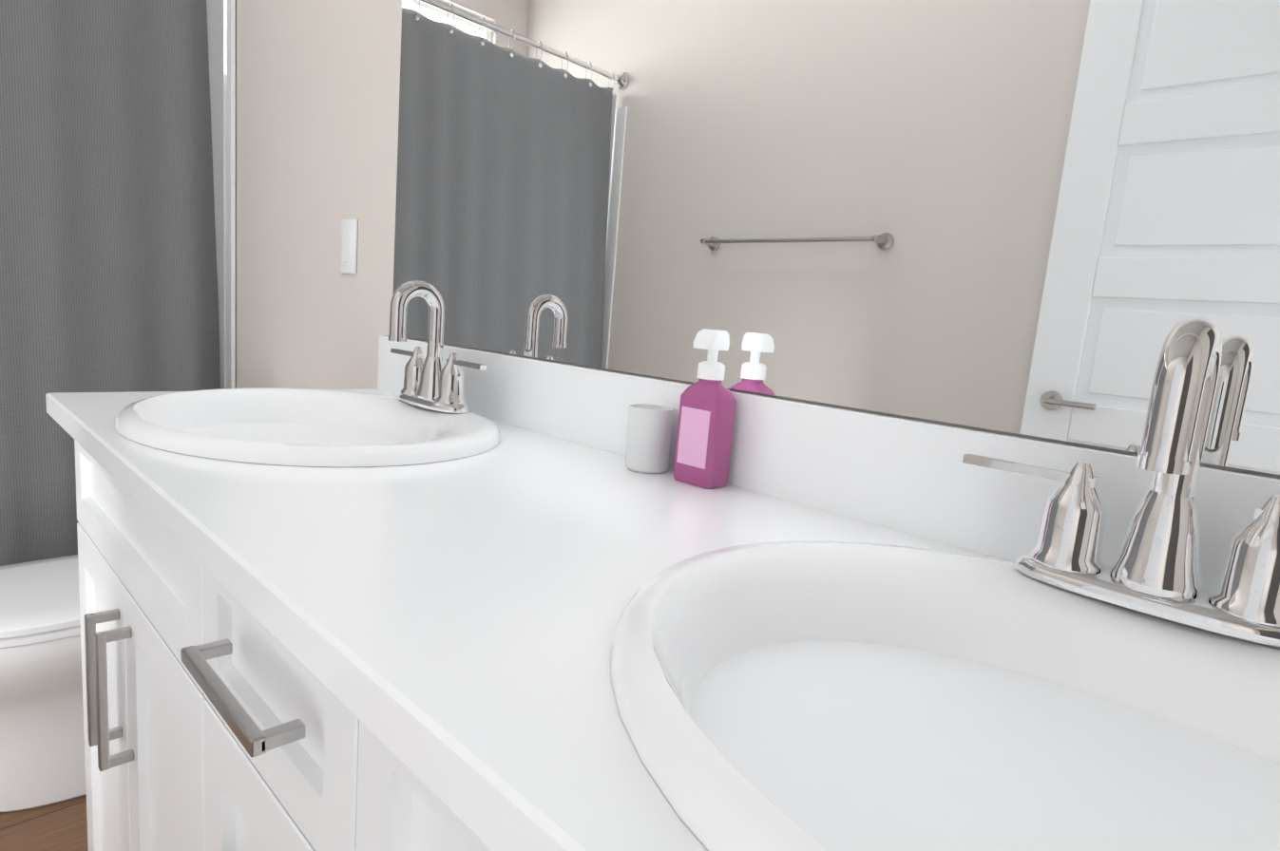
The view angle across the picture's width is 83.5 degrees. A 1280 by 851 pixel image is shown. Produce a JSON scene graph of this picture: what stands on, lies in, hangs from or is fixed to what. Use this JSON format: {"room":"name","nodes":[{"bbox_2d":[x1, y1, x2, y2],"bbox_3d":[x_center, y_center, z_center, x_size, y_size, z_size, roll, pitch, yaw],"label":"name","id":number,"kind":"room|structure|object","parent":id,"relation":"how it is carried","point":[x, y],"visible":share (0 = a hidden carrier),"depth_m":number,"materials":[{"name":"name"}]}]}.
{"room":"bathroom","nodes":[
{"label":"bathroom","id":0,"kind":"room"},
{"bbox_2d":[0,795,88,850],"bbox_3d":[-0.980,0.920,0.925,3.950,0.100,1.720,13,12,43],"label":"floor","id":1,"kind":"structure","parent":0,"point":[60,827],"depth_m":1.40,"materials":[{"name":"brown wood"}]},
{"bbox_2d":[0,554,86,813],"bbox_3d":[-1.115,0.354,1.567,0.460,0.805,0.741,13,12,43],"label":"toilet","id":2,"kind":"object","parent":1,"relation":"on","point":[42,750],"visible":0.17,"depth_m":1.42,"materials":[{"name":"white ceramic"}]},
{"bbox_2d":[46,405,520,850],"bbox_3d":[-0.115,0.534,0.736,1.716,0.860,0.547,13,12,43],"label":"bathroom vanity","id":3,"kind":"object","parent":1,"relation":"on","point":[207,727],"depth_m":0.65,"materials":[{"name":"white wood"}]},
{"bbox_2d":[45,392,809,850],"bbox_3d":[-0.077,0.095,0.674,1.764,0.030,0.540,13,12,43],"label":"countertop","id":4,"kind":"structure","parent":3,"relation":"on","point":[331,557],"depth_m":0.55,"materials":[{"name":"white stone"}]},
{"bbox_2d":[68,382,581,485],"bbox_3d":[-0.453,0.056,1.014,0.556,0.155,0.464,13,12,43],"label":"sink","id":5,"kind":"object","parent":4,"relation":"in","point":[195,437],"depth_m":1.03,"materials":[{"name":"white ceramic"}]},
{"bbox_2d":[383,280,490,409],"bbox_3d":[-0.340,-0.127,1.121,0.272,0.195,0.109,13,12,43],"label":"faucet","id":6,"kind":"object","parent":4,"relation":"on","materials":[{"name":"silver metal"}]},
{"bbox_2d":[625,403,674,474],"bbox_3d":[0.011,0.016,0.884,0.056,0.078,0.056,13,12,43],"label":"cup","id":7,"kind":"object","parent":4,"relation":"on","point":[649,436],"visible":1,"depth_m":0.86,"materials":[{"name":"white ceramic"}]},
{"bbox_2d":[672,328,736,489],"bbox_3d":[0.076,-0.021,0.826,0.058,0.178,0.045,13,12,43],"label":"soap dispenser","id":8,"kind":"object","parent":4,"relation":"on","point":[705,427],"visible":0.94,"depth_m":0.81,"materials":[{"name":"pink plastic"}]},
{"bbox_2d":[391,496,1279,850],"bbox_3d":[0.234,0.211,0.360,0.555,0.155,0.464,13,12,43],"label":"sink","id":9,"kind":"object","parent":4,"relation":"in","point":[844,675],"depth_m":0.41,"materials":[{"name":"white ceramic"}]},
{"bbox_2d":[957,317,1279,641],"bbox_3d":[0.346,0.028,0.467,0.272,0.195,0.109,13,12,43],"label":"faucet","id":10,"kind":"object","parent":4,"relation":"on","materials":[{"name":"silver metal"}]},
{"bbox_2d":[235,0,1279,478],"bbox_3d":[-0.299,-0.519,1.298,3.950,2.740,0.100,13,12,43],"label":"wall","id":11,"kind":"structure","parent":0,"point":[317,84],"depth_m":1.67,"materials":[{"name":"white paint"}]},
{"bbox_2d":[339,218,357,274],"bbox_3d":[-0.633,-0.387,1.552,0.072,0.116,0.009,13,12,43],"label":"switch plate","id":12,"kind":"object","parent":11,"relation":"attached to","point":[348,243],"visible":1,"depth_m":1.54,"materials":[{"name":"white plastic"}]},
{"bbox_2d":[377,335,1279,542],"bbox_3d":[0.110,0.014,0.851,1.764,0.108,0.019,13,12,43],"label":"backsplash","id":13,"kind":"structure","parent":11,"relation":"attached to","point":[809,453],"depth_m":0.76,"materials":[{"name":"white stone"}]},
{"bbox_2d":[392,0,1279,475],"bbox_3d":[0.172,-0.557,0.763,1.740,1.049,0.006,13,12,43],"label":"mirror","id":14,"kind":"object","parent":11,"relation":"attached to","point":[1052,219],"visible":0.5,"depth_m":0.72,"materials":[{"name":"clear glass"}]},
{"bbox_3d":[-2.237,-0.791,2.027,0.100,2.740,1.520,13,12,43],"label":"wall","id":15,"kind":"structure","parent":0,"visible":0},
{"bbox_2d":[223,0,235,388],"bbox_3d":[-1.946,-0.581,1.759,0.742,1.447,1.514,13,12,43],"label":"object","id":16,"kind":"object","parent":15,"relation":"attached to","point":[229,95],"visible":0.06,"depth_m":2.04,"materials":[{"name":"white plastic"}]},
{"bbox_3d":[-1.424,-0.441,0.135,3.950,2.740,0.100,13,12,43],"label":"wall","id":17,"kind":"structure","parent":0,"visible":0},
{"bbox_2d":[0,0,224,566],"bbox_3d":[-1.705,-0.391,1.539,0.152,2.006,1.514,13,12,43],"label":"shower curtain","id":18,"kind":"object","parent":17,"relation":"attached to","point":[111,209],"visible":0.58,"depth_m":1.83,"materials":[{"name":"grey fabric"}]}
]}

